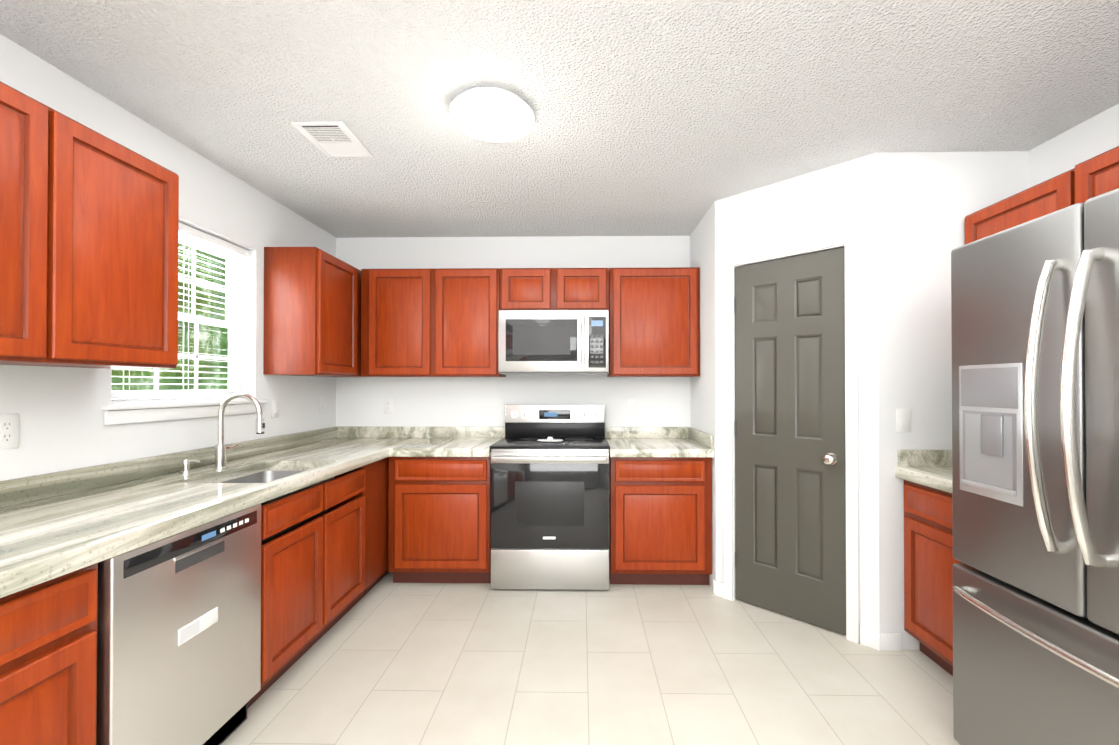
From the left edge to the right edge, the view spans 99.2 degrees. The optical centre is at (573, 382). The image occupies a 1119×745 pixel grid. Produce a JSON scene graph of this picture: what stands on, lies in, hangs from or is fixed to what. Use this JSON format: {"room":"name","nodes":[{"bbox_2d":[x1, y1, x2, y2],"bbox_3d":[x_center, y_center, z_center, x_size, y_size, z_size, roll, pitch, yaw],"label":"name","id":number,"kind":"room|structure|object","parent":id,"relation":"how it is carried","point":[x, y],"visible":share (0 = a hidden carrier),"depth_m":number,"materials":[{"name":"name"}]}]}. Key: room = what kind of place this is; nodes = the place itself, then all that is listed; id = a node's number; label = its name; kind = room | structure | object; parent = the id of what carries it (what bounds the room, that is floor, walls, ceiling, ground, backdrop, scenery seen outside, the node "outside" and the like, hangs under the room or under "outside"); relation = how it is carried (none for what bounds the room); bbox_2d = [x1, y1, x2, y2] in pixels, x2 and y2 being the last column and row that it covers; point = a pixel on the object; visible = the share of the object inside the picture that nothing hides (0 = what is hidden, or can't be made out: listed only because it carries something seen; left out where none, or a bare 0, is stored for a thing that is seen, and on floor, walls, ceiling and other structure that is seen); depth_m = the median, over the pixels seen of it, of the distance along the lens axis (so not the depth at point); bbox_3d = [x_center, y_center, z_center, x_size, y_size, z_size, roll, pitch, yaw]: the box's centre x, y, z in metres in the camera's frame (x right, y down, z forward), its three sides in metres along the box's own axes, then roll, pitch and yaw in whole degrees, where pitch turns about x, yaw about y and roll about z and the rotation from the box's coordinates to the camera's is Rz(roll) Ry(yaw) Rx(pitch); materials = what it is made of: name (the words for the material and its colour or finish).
{"room":"kitchen","nodes":[
{"label":"kitchen","id":0,"kind":"room"},
{"bbox_2d":[0,34,336,480],"bbox_3d":[-1.989,0.072,0.550,0.150,2.470,6.360,0,0,1],"label":"wall","id":1,"kind":"structure","parent":0,"point":[62,427],"depth_m":2.15,"materials":[{"name":"white paint"}]},
{"bbox_2d":[0,414,18,449],"bbox_3d":[-1.891,0.163,1.588,0.007,0.117,0.072,0,0,1],"label":"electrical outlet","id":2,"kind":"object","parent":1,"relation":"attached to","point":[9,431],"visible":1,"depth_m":1.59,"materials":[{"name":"white plastic"}]},
{"bbox_2d":[0,81,178,367],"bbox_3d":[-1.730,-0.448,1.427,0.334,0.772,0.935,0,0,1],"label":"upper cabinet","id":3,"kind":"object","parent":1,"relation":"attached to","point":[89,224],"visible":1,"depth_m":1.51,"materials":[{"name":"brown wood"}]},
{"bbox_2d":[100,232,266,424],"bbox_3d":[-1.930,-0.307,2.382,0.165,0.961,0.960,0,0,1],"label":"window","id":4,"kind":"structure","parent":1,"relation":"in","point":[235,342],"depth_m":2.49,"materials":[{"name":"white plastic"}]},
{"bbox_2d":[111,222,248,404],"bbox_3d":[-1.931,-0.343,2.382,0.053,0.881,0.836,0,0,1],"label":"window blinds","id":5,"kind":"object","parent":4,"relation":"attached to","point":[189,231],"visible":0.58,"depth_m":2.47,"materials":[{"name":"white plastic"}]},
{"bbox_2d":[272,399,279,417],"bbox_3d":[-1.866,0.160,2.988,0.009,0.117,0.072,0,0,1],"label":"switch","id":6,"kind":"object","parent":1,"relation":"attached to","point":[275,407],"visible":1,"depth_m":2.98,"materials":[{"name":"white plastic"}]},
{"bbox_2d":[263,247,363,376],"bbox_3d":[-1.698,-0.434,3.300,0.334,0.772,0.851,0,0,1],"label":"upper cabinet","id":7,"kind":"object","parent":1,"relation":"attached to","point":[312,311],"visible":0.9,"depth_m":2.88,"materials":[{"name":"brown wood"}]},
{"bbox_2d":[320,397,324,412],"bbox_3d":[-1.857,0.164,3.528,0.007,0.117,0.072,0,0,1],"label":"electrical outlet","id":8,"kind":"object","parent":1,"relation":"attached to","point":[322,404],"visible":1,"depth_m":3.52,"materials":[{"name":"white plastic"}]},
{"bbox_2d":[336,236,689,426],"bbox_3d":[0.211,0.095,3.767,4.438,2.470,0.150,0,0,1],"label":"wall","id":9,"kind":"structure","parent":0,"point":[471,401],"depth_m":3.71,"materials":[{"name":"white paint"}]},
{"bbox_2d":[384,399,392,413],"bbox_3d":[-1.444,0.180,3.715,0.072,0.117,0.007,0,0,1],"label":"electrical outlet","id":10,"kind":"object","parent":9,"relation":"attached to","point":[388,406],"visible":1,"depth_m":3.71,"materials":[{"name":"white plastic"}]},
{"bbox_2d":[361,268,505,376],"bbox_3d":[-1.023,-0.432,3.551,0.994,0.772,0.329,0,0,1],"label":"upper cabinet","id":11,"kind":"object","parent":9,"relation":"attached to","point":[442,322],"visible":0.92,"depth_m":3.39,"materials":[{"name":"brown wood"}]},
{"bbox_2d":[500,268,608,309],"bbox_3d":[-0.134,-0.663,3.537,0.778,0.311,0.329,0,0,1],"label":"upper cabinet","id":12,"kind":"object","parent":9,"relation":"attached to","point":[554,288],"visible":0.81,"depth_m":3.38,"materials":[{"name":"brown wood"}]},
{"bbox_2d":[498,310,608,374],"bbox_3d":[-0.135,-0.284,3.466,0.762,0.440,0.466,0,0,1],"label":"microwave","id":13,"kind":"object","parent":12,"relation":"attached to","point":[553,342],"visible":1,"depth_m":3.28,"materials":[{"name":"silver metal"}]},
{"bbox_2d":[607,267,699,376],"bbox_3d":[0.578,-0.433,3.523,0.637,0.772,0.329,0,0,1],"label":"upper cabinet","id":14,"kind":"object","parent":9,"relation":"attached to","point":[654,322],"visible":0.9,"depth_m":3.36,"materials":[{"name":"brown wood"}]},
{"bbox_2d":[0,0,1118,237],"bbox_3d":[0.154,-1.213,0.522,4.438,0.100,6.660,0,0,1],"label":"ceiling","id":15,"kind":"structure","parent":0,"point":[666,116],"depth_m":1.87,"materials":[{"name":"white paint"}]},
{"bbox_2d":[291,121,372,156],"bbox_3d":[-1.127,-1.143,2.249,0.230,0.012,0.310,0,0,1],"label":"ceiling vent","id":16,"kind":"object","parent":15,"relation":"in","point":[335,139],"visible":1,"depth_m":2.22,"materials":[{"name":"white metal"}]},
{"bbox_2d":[449,87,533,141],"bbox_3d":[-0.341,-1.117,2.000,0.350,0.067,0.350,0,0,1],"label":"flush ceiling light","id":17,"kind":"object","parent":15,"relation":"attached to","point":[493,114],"visible":1,"depth_m":1.93,"materials":[{"name":"white"}]},
{"bbox_2d":[221,572,959,744],"bbox_3d":[0.154,1.357,0.504,4.438,0.100,6.660,0,0,1],"label":"floor","id":18,"kind":"structure","parent":0,"point":[385,660],"depth_m":2.12,"materials":[{"name":"tile"}]},
{"bbox_2d":[0,563,97,744],"bbox_3d":[-1.573,0.884,0.956,0.664,0.852,0.608,0,0,1],"label":"base cabinet","id":19,"kind":"object","parent":18,"relation":"on","point":[48,662],"visible":0.76,"depth_m":1.13,"materials":[{"name":"brown wood"}]},
{"bbox_2d":[97,503,260,744],"bbox_3d":[-1.550,0.887,1.567,0.669,0.845,0.602,0,0,1],"label":"dishwasher","id":20,"kind":"object","parent":18,"relation":"on","point":[179,639],"visible":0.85,"depth_m":1.49,"materials":[{"name":"grey metal"}]},
{"bbox_2d":[247,466,364,708],"bbox_3d":[-1.549,0.894,2.335,0.664,0.852,0.923,0,0,1],"label":"base cabinet","id":21,"kind":"object","parent":18,"relation":"on","point":[312,579],"visible":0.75,"depth_m":2.20,"materials":[{"name":"brown wood"}]},
{"bbox_2d":[0,426,407,597],"bbox_3d":[-1.545,0.394,1.869,0.690,0.137,3.698,0,0,1],"label":"countertop","id":22,"kind":"structure","parent":21,"relation":"on","point":[53,525],"depth_m":1.70,"materials":[{"name":"stone"}]},
{"bbox_2d":[179,459,200,473],"bbox_3d":[-1.755,0.382,2.184,0.090,0.060,0.048,0,0,1],"label":"soap dispenser","id":23,"kind":"object","parent":22,"relation":"on","point":[186,466],"visible":1,"depth_m":2.18,"materials":[{"name":"silver metal"}]},
{"bbox_2d":[213,392,264,468],"bbox_3d":[-1.621,0.230,2.356,0.245,0.367,0.146,0,0,1],"label":"faucet","id":24,"kind":"object","parent":22,"relation":"on","point":[222,449],"visible":1,"depth_m":2.30,"materials":[{"name":"silver metal"}]},
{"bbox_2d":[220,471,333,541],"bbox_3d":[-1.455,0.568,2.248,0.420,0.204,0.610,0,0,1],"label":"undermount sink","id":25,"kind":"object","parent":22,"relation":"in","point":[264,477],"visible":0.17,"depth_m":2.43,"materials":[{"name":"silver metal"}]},
{"bbox_2d":[351,457,388,607],"bbox_3d":[-1.543,0.901,3.257,0.645,0.852,0.911,0,0,1],"label":"base cabinet","id":26,"kind":"object","parent":18,"relation":"on","point":[376,493],"visible":0.12,"depth_m":2.96,"materials":[{"name":"brown wood"}]},
{"bbox_2d":[388,457,490,582],"bbox_3d":[-0.865,0.901,3.384,0.660,0.852,0.639,0,0,1],"label":"base cabinet","id":27,"kind":"object","parent":18,"relation":"on","point":[439,529],"visible":0.69,"depth_m":3.07,"materials":[{"name":"brown wood"}]},
{"bbox_2d":[392,426,504,456],"bbox_3d":[-0.852,0.405,3.374,0.643,0.137,0.663,0,0,1],"label":"countertop","id":28,"kind":"structure","parent":27,"relation":"on","point":[417,441],"depth_m":3.43,"materials":[{"name":"stone"}]},
{"bbox_2d":[490,404,609,589],"bbox_3d":[-0.146,0.744,3.320,0.768,1.164,0.723,0,0,1],"label":"range","id":29,"kind":"object","parent":18,"relation":"on","point":[549,515],"visible":0.98,"depth_m":3.02,"materials":[{"name":"silver metal"}]},
{"bbox_2d":[537,437,563,441],"bbox_3d":[-0.162,0.389,3.297,0.186,0.030,0.118,0,0,1],"label":"spoon rest","id":30,"kind":"object","parent":29,"relation":"on","point":[549,439],"visible":1,"depth_m":3.27,"materials":[{"name":"white plastic"}]},
{"bbox_2d":[609,455,711,584],"bbox_3d":[0.569,0.901,3.359,0.649,0.852,0.639,0,0,1],"label":"base cabinet","id":31,"kind":"object","parent":18,"relation":"on","point":[660,520],"visible":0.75,"depth_m":3.04,"materials":[{"name":"brown wood"}]},
{"bbox_2d":[605,427,713,456],"bbox_3d":[0.568,0.405,3.350,0.656,0.137,0.663,0,0,1],"label":"countertop","id":32,"kind":"structure","parent":31,"relation":"on","point":[657,442],"depth_m":3.31,"materials":[{"name":"stone"}]},
{"bbox_2d":[904,480,961,675],"bbox_3d":[1.929,0.892,2.043,0.639,0.852,0.613,0,0,1],"label":"base cabinet","id":33,"kind":"object","parent":18,"relation":"on","point":[929,560],"visible":0.27,"depth_m":2.16,"materials":[{"name":"brown wood"}]},
{"bbox_2d":[895,449,951,492],"bbox_3d":[1.919,0.395,2.043,0.658,0.137,0.625,0,0,1],"label":"countertop","id":34,"kind":"structure","parent":33,"relation":"on","point":[929,468],"depth_m":2.34,"materials":[{"name":"stone"}]},
{"bbox_2d":[951,188,1118,744],"bbox_3d":[1.728,0.412,1.262,0.952,1.800,0.907,0,0,1],"label":"refrigerator","id":35,"kind":"object","parent":18,"relation":"on","point":[1035,396],"visible":1,"depth_m":1.37,"materials":[{"name":"grey metal"}]},
{"bbox_2d":[690,202,715,587],"bbox_3d":[0.947,0.092,3.335,0.100,2.470,0.690,0,0,1],"label":"wall","id":36,"kind":"structure","parent":0,"point":[702,385],"depth_m":3.20,"materials":[{"name":"white paint"}]},
{"bbox_2d":[712,579,714,594],"bbox_3d":[0.883,1.282,2.995,0.012,0.085,0.034,0,0,1],"label":"baseboard","id":37,"kind":"structure","parent":36,"relation":"attached to","point":[713,585],"depth_m":2.98,"materials":[{"name":"white wood"}]},
{"bbox_2d":[715,153,879,642],"bbox_3d":[1.239,0.088,2.714,0.883,2.470,0.100,0,-1,45],"label":"wall","id":38,"kind":"structure","parent":0,"point":[836,199],"depth_m":2.49,"materials":[{"name":"white paint"}]},
{"bbox_2d":[734,247,845,635],"bbox_3d":[1.191,0.303,2.684,0.610,2.022,0.102,0,-1,45],"label":"pantry door","id":39,"kind":"structure","parent":38,"relation":"in","point":[790,508],"depth_m":2.67,"materials":[{"name":"grey paint"}]},
{"bbox_2d":[723,230,858,643],"bbox_3d":[1.222,0.273,2.714,0.736,2.099,0.122,0,-1,45],"label":"door frame","id":40,"kind":"structure","parent":38,"relation":"attached to","point":[849,240],"depth_m":2.48,"materials":[{"name":"white"}]},
{"bbox_2d":[715,581,879,650],"bbox_3d":[1.199,1.280,2.663,0.887,0.085,0.012,0,-1,45],"label":"baseboard","id":41,"kind":"structure","parent":38,"relation":"attached to","point":[870,638],"depth_m":2.39,"materials":[{"name":"white wood"}]},
{"bbox_2d":[877,151,1027,649],"bbox_3d":[1.886,0.086,2.410,0.740,2.470,0.100,0,0,1],"label":"wall","id":42,"kind":"structure","parent":0,"point":[928,202],"depth_m":2.37,"materials":[{"name":"white paint"}]},
{"bbox_2d":[880,633,901,650],"bbox_3d":[1.564,1.278,2.349,0.102,0.085,0.012,0,0,1],"label":"baseboard","id":43,"kind":"structure","parent":42,"relation":"attached to","point":[890,641],"depth_m":2.34,"materials":[{"name":"white wood"}]},
{"bbox_2d":[896,409,910,431],"bbox_3d":[1.635,0.185,2.357,0.072,0.117,0.009,0,0,1],"label":"light switch","id":44,"kind":"object","parent":42,"relation":"attached to","point":[903,420],"visible":1,"depth_m":2.36,"materials":[{"name":"white plastic"}]},
{"bbox_2d":[1028,104,1118,187],"bbox_3d":[2.298,0.072,0.476,0.150,2.470,6.360,0,0,1],"label":"wall","id":45,"kind":"structure","parent":0,"point":[1071,148],"depth_m":2.14,"materials":[{"name":"white paint"}]},
{"bbox_2d":[965,168,1074,244],"bbox_3d":[2.084,-0.443,2.088,0.329,0.772,0.538,0,0,1],"label":"upper cabinet","id":46,"kind":"object","parent":45,"relation":"attached to","point":[1053,194],"visible":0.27,"depth_m":2.03,"materials":[{"name":"brown wood"}]},
{"bbox_2d":[1075,146,1118,203],"bbox_3d":[2.061,-0.683,1.311,0.349,0.302,1.010,0,0,1],"label":"upper cabinet","id":47,"kind":"object","parent":45,"relation":"attached to","point":[1097,175],"visible":0.56,"depth_m":1.72,"materials":[{"name":"brown wood"}]},
{"label":"outside","id":48,"kind":"structure","parent":0,"visible":0},
{"bbox_2d":[112,243,227,390],"bbox_3d":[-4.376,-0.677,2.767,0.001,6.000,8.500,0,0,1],"label":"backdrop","id":49,"kind":"structure","parent":48,"point":[201,344],"depth_m":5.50,"materials":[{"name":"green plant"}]}
]}

